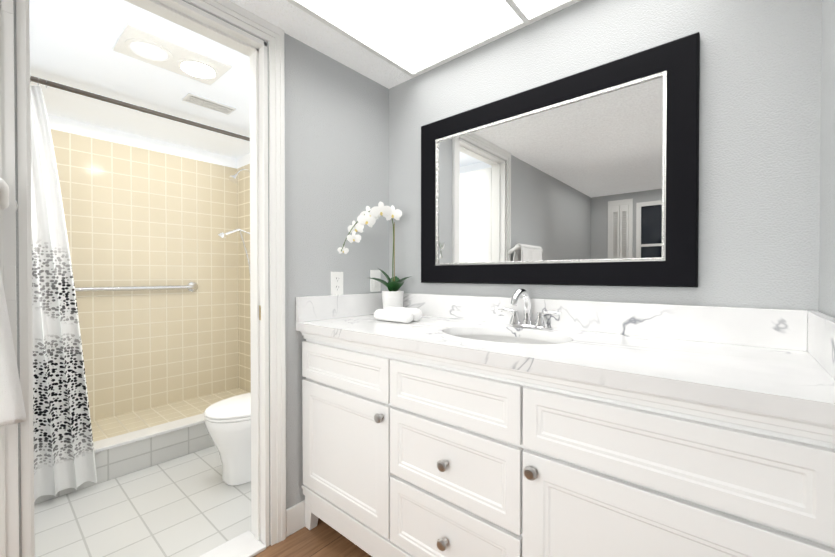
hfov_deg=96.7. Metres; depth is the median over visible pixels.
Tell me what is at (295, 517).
baseboard
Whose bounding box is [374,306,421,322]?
rolls
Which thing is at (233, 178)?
fixtures
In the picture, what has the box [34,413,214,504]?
shower curb
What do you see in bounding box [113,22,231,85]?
recessed light
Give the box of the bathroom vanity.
[296,329,834,556]
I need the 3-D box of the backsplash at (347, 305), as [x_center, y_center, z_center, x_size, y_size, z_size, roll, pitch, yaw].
[-0.336,0.133,1.825,0.020,0.110,0.573,0,1,41]
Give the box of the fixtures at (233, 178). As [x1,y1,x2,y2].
[217,169,249,272]
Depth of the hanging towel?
0.88 m
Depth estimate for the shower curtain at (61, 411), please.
1.84 m
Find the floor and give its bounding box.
[34,446,371,556]
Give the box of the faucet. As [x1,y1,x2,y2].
[496,289,563,328]
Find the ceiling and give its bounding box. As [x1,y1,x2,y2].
[29,0,581,157]
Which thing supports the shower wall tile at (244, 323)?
attached to the wall
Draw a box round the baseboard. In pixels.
[286,500,318,536]
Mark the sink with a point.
(488, 334)
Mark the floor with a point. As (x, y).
(193, 504)
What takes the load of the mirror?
attached to the wall at (759, 148)
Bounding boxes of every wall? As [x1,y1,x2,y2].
[13,0,388,556]
[389,0,821,310]
[819,0,834,317]
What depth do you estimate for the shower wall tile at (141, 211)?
2.78 m
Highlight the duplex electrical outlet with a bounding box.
[331,272,342,294]
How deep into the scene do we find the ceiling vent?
2.20 m
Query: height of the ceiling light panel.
0.006 m
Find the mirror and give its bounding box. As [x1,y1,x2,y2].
[421,32,699,286]
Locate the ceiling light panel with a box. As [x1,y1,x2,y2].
[286,0,579,77]
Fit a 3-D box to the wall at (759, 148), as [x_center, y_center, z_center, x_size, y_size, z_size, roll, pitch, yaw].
[0.485,0.032,1.569,1.845,2.140,0.100,0,1,41]
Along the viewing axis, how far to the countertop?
0.92 m
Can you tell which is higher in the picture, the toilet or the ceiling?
the ceiling
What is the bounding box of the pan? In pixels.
[91,388,248,441]
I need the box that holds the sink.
[452,329,571,348]
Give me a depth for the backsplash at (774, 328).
1.22 m
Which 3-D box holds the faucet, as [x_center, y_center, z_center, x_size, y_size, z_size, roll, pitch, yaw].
[0.400,0.115,1.419,0.255,0.152,0.157,0,1,41]
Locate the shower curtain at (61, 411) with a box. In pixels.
[30,85,96,501]
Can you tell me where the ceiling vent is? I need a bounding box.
[182,93,235,114]
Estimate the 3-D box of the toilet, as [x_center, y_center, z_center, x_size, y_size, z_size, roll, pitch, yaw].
[-0.864,0.697,2.186,0.450,0.793,0.710,0,1,41]
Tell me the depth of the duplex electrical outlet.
1.77 m
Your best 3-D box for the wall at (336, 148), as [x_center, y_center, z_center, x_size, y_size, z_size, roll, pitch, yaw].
[-1.438,0.040,0.647,0.120,2.140,3.800,0,1,41]
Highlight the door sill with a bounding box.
[198,530,265,556]
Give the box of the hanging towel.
[0,270,26,425]
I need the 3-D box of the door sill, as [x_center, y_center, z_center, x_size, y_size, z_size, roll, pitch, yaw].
[-0.887,1.097,1.308,0.152,0.014,0.663,0,1,41]
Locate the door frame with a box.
[0,0,285,556]
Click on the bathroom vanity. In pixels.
(516, 425)
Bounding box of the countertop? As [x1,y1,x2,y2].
[296,313,834,416]
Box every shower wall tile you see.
[48,114,237,420]
[237,153,250,392]
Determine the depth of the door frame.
1.47 m
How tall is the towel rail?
0.619 m
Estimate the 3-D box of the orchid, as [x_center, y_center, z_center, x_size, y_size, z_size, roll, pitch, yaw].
[-0.185,-0.095,1.776,0.198,0.564,0.351,0,1,41]
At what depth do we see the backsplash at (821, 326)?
0.82 m
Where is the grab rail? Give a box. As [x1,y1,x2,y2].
[75,282,197,291]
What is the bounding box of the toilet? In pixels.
[204,392,250,485]
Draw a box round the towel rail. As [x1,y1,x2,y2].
[0,178,26,425]
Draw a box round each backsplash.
[296,293,382,320]
[403,293,807,348]
[808,310,834,380]
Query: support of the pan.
on the floor
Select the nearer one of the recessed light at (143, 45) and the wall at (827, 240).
the wall at (827, 240)
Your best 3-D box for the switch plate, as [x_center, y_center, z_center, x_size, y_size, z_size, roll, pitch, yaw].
[-0.222,0.013,1.969,0.009,0.114,0.070,0,1,41]
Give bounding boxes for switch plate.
[370,270,380,291]
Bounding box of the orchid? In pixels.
[337,201,411,308]

